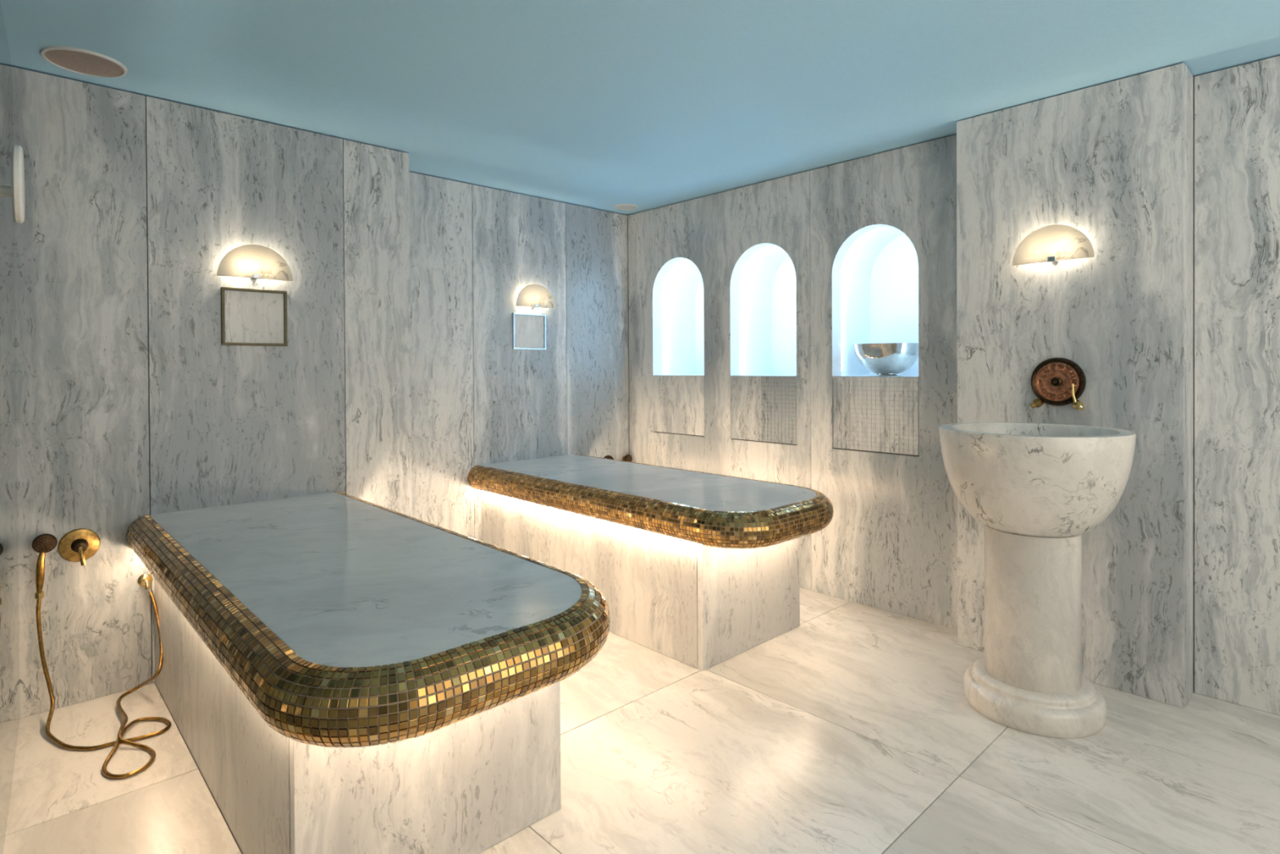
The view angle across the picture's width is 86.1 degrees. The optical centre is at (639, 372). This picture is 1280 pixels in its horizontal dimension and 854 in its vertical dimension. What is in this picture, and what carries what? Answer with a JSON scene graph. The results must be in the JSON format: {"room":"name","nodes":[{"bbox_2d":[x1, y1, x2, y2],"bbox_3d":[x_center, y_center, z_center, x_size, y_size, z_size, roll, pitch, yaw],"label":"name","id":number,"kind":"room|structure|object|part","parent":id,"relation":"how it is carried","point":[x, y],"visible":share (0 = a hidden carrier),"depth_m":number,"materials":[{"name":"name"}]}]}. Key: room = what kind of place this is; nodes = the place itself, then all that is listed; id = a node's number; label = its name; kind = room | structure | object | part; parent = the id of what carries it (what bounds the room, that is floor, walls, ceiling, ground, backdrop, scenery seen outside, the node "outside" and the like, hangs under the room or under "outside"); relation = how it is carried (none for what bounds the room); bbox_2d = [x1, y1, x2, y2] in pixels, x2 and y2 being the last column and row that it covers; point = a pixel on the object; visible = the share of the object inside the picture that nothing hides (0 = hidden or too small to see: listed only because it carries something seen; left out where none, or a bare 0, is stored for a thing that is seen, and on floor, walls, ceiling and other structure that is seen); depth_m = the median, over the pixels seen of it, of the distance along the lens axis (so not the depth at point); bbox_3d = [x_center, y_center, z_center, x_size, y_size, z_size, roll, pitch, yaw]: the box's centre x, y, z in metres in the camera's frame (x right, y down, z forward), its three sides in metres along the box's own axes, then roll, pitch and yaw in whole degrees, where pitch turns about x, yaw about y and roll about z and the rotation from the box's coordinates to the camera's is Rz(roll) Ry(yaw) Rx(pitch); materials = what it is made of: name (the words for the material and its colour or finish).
{"room":"spa","nodes":[
{"label":"spa","id":0,"kind":"room"},
{"bbox_2d":[11,66,629,717],"bbox_3d":[-1.383,-0.061,3.869,4.950,2.750,0.447,-1,1,-43],"label":"wall","id":1,"kind":"structure","parent":0,"point":[399,374],"depth_m":3.16,"materials":[{"name":"stone"}]},
{"bbox_2d":[0,1,25,853],"bbox_3d":[-1.358,0.090,1.448,0.088,2.460,3.100,-1,1,-40],"label":"door","id":2,"kind":"structure","parent":1,"relation":"in","point":[12,198],"depth_m":2.15,"materials":[{"name":"clear glass"}]},
{"bbox_3d":[-1.346,-0.407,1.483,0.016,0.166,0.166,-1,1,-40],"label":"handle","id":3,"kind":"part","parent":2,"relation":"part of","materials":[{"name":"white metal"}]},
{"bbox_2d":[57,528,100,565],"bbox_3d":[-2.227,0.695,2.724,0.132,0.137,0.066,-1,1,-43],"label":"shower valve","id":4,"kind":"object","parent":1,"relation":"attached to","point":[81,544],"visible":1,"depth_m":2.73,"materials":[{"name":"gold metal"}]},
{"bbox_3d":[-2.211,0.727,2.712,0.030,0.073,0.018,0,0,13],"label":"lever","id":5,"kind":"part","parent":4,"relation":"part of","materials":[{"name":"gold metal"}]},
{"bbox_2d":[31,533,171,778],"bbox_3d":[-1.945,0.973,2.507,0.397,0.704,0.768,-1,1,-43],"label":"shower","id":6,"kind":"object","parent":1,"relation":"attached to","point":[42,544],"visible":0.98,"depth_m":2.62,"materials":[{"name":"gold metal"}]},
{"bbox_3d":[-2.306,0.772,2.634,0.028,0.167,0.026,0,0,-7],"label":"handle","id":7,"kind":"part","parent":6,"relation":"part of","materials":[{"name":"brown metal"}]},
{"bbox_2d":[137,573,152,589],"bbox_3d":[-2.076,0.879,2.877,0.052,0.055,0.051,-1,1,-43],"label":"outlet","id":8,"kind":"object","parent":1,"relation":"attached to","point":[144,580],"visible":1,"depth_m":2.88,"materials":[{"name":"gold metal"}]},
{"bbox_2d":[221,286,287,346],"bbox_3d":[-1.784,-0.255,3.175,0.272,0.262,0.012,-1,1,-43],"label":"square frame","id":9,"kind":"object","parent":1,"relation":"attached to","point":[248,317],"visible":1,"depth_m":3.17,"materials":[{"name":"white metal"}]},
{"bbox_2d":[217,244,293,281],"bbox_3d":[-1.774,-0.509,3.156,0.310,0.155,0.052,-1,1,-43],"label":"wall sconce","id":10,"kind":"object","parent":1,"relation":"attached to","point":[251,261],"visible":1,"depth_m":3.13,"materials":[{"name":"white glass"}]},
{"bbox_2d":[512,312,546,350],"bbox_3d":[-0.742,-0.274,4.605,0.262,0.242,0.012,-1,1,-43],"label":"square frame","id":11,"kind":"object","parent":1,"relation":"attached to","point":[529,332],"visible":1,"depth_m":4.61,"materials":[{"name":"metal"}]},
{"bbox_2d":[515,284,555,308],"bbox_3d":[-0.709,-0.515,4.607,0.310,0.155,0.052,-1,1,-43],"label":"wall sconce","id":12,"kind":"object","parent":1,"relation":"attached to","point":[532,295],"visible":1,"depth_m":4.59,"materials":[{"name":"white glass"}]},
{"bbox_2d":[604,455,613,459],"bbox_3d":[-0.218,0.683,5.063,0.132,0.137,0.066,-1,1,-43],"label":"shower valve","id":13,"kind":"object","parent":1,"relation":"attached to","point":[606,456],"visible":0.06,"depth_m":5.08,"materials":[{"name":"brown metal"}]},
{"bbox_2d":[0,0,1279,215],"bbox_3d":[0.149,-1.284,2.224,4.950,0.200,5.900,-1,1,-43],"label":"ceiling","id":14,"kind":"structure","parent":0,"point":[599,104],"depth_m":2.79,"materials":[{"name":"blue paint"}]},
{"bbox_2d":[40,45,127,77],"bbox_3d":[-2.096,-1.169,2.587,0.256,0.009,0.256,-1,1,-43],"label":"ceiling speaker","id":15,"kind":"object","parent":14,"relation":"attached to","point":[82,61],"visible":1,"depth_m":2.57,"materials":[{"name":"white plastic"}]},
{"bbox_2d":[613,203,637,209],"bbox_3d":[-0.103,-1.196,4.953,0.170,0.009,0.170,-1,1,-43],"label":"ceiling speaker","id":16,"kind":"object","parent":14,"relation":"attached to","point":[624,206],"visible":1,"depth_m":4.95,"materials":[{"name":"white plastic"}]},
{"bbox_2d":[615,204,635,208],"bbox_3d":[-0.103,-1.198,4.953,0.146,0.005,0.146,-1,1,-43],"label":"grille","id":17,"kind":"object","parent":16,"relation":"attached to","point":[617,206],"depth_m":4.95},
{"bbox_2d":[3,587,1279,853],"bbox_3d":[0.164,1.356,2.243,4.950,0.080,5.900,-1,1,-43],"label":"floor","id":18,"kind":"structure","parent":0,"point":[853,728],"depth_m":2.28,"materials":[{"name":"stone"}]},
{"bbox_2d":[125,491,610,853],"bbox_3d":[-1.034,0.960,2.348,0.919,0.722,2.247,-1,1,-43],"label":"bench","id":19,"kind":"object","parent":18,"relation":"on","point":[341,673],"visible":1,"depth_m":1.80,"materials":[{"name":"stone"}]},
{"bbox_3d":[-1.427,1.042,2.258,0.030,0.565,1.838,-1,1,-43],"label":"panel","id":20,"kind":"part","parent":19,"relation":"part of","materials":[{"name":"stone"}]},
{"bbox_3d":[-0.523,1.039,1.823,0.748,0.565,0.030,-1,1,-43],"label":"panel","id":21,"kind":"part","parent":19,"relation":"part of","materials":[{"name":"stone"}]},
{"bbox_2d":[467,453,833,670],"bbox_3d":[0.002,0.944,3.816,0.916,0.722,2.182,-1,1,-43],"label":"bench","id":22,"kind":"object","parent":18,"relation":"on","point":[698,570],"visible":1,"depth_m":3.30,"materials":[{"name":"stone"}]},
{"bbox_3d":[-0.368,1.026,3.703,0.030,0.565,1.838,-1,1,-43],"label":"panel","id":23,"kind":"part","parent":22,"relation":"part of","materials":[{"name":"stone"}]},
{"bbox_3d":[0.536,1.023,3.268,0.748,0.565,0.030,-1,1,-43],"label":"panel","id":24,"kind":"part","parent":22,"relation":"part of","materials":[{"name":"stone"}]},
{"bbox_2d":[938,422,1136,737],"bbox_3d":[1.529,0.762,2.674,0.662,1.084,0.662,-1,1,-43],"label":"basin","id":25,"kind":"object","parent":18,"relation":"on","point":[1034,488],"visible":1,"depth_m":2.52,"materials":[{"name":"stone"}]},
{"bbox_3d":[1.527,0.413,2.672,0.662,0.385,0.662,-1,1,-43],"label":"bowl","id":26,"kind":"part","parent":25,"relation":"part of","materials":[{"name":"stone"}]},
{"bbox_2d":[627,55,1279,715],"bbox_3d":[1.792,-0.076,3.432,0.675,2.750,5.409,-1,1,-39],"label":"wall","id":27,"kind":"structure","parent":0,"point":[918,243],"depth_m":3.10,"materials":[{"name":"stone"}]},
{"bbox_2d":[622,454,631,462],"bbox_3d":[-0.133,0.960,4.987,0.227,0.680,0.438,0,0,-11],"label":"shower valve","id":28,"kind":"object","parent":27,"relation":"attached to","point":[628,457],"visible":0.27,"depth_m":5.16,"materials":[{"name":"gold metal"}]},
{"bbox_3d":[0.276,0.228,4.860,0.021,0.411,0.492,-1,1,-43],"label":"access panel","id":29,"kind":"part","parent":27,"relation":"part of","materials":[{"name":"stone"}]},
{"bbox_3d":[0.779,0.229,4.325,0.021,0.411,0.502,-1,1,-43],"label":"access panel","id":30,"kind":"part","parent":27,"relation":"part of","materials":[{"name":"stone"}]},
{"bbox_3d":[1.295,0.230,3.778,0.019,0.411,0.501,-1,1,-43],"label":"access panel","id":31,"kind":"part","parent":27,"relation":"part of","materials":[{"name":"tile"}]},
{"bbox_2d":[853,342,918,375],"bbox_3d":[1.429,-0.072,3.959,0.381,0.183,0.381,-1,1,-43],"label":"metal bowl","id":32,"kind":"object","parent":27,"relation":"in","point":[879,358],"visible":0.92,"depth_m":3.83,"materials":[{"name":"silver metal"}]},
{"bbox_2d":[1012,224,1094,265],"bbox_3d":[1.774,-0.552,2.939,0.052,0.155,0.310,-1,1,-43],"label":"wall sconce","id":33,"kind":"object","parent":27,"relation":"attached to","point":[1051,243],"visible":1,"depth_m":2.92,"materials":[{"name":"white glass"}]},
{"bbox_2d":[1030,357,1085,410],"bbox_3d":[1.783,0.048,2.930,0.065,0.224,0.215,-1,1,-43],"label":"spout","id":34,"kind":"object","parent":27,"relation":"attached to","point":[1055,381],"visible":1,"depth_m":2.93,"materials":[{"name":"brown metal"}]},
{"bbox_2d":[1030,398,1044,408],"bbox_3d":[1.732,0.135,2.986,0.065,0.045,0.048,-1,1,-43],"label":"tap","id":35,"kind":"object","parent":34,"relation":"on","point":[1037,402],"depth_m":2.97,"materials":[{"name":"gold metal"}]},
{"bbox_2d":[1071,383,1084,410],"bbox_3d":[1.841,0.103,2.870,0.064,0.113,0.048,-1,1,-43],"label":"tap","id":36,"kind":"object","parent":34,"relation":"on","point":[1077,389],"depth_m":2.87,"materials":[{"name":"gold metal"}]}
]}

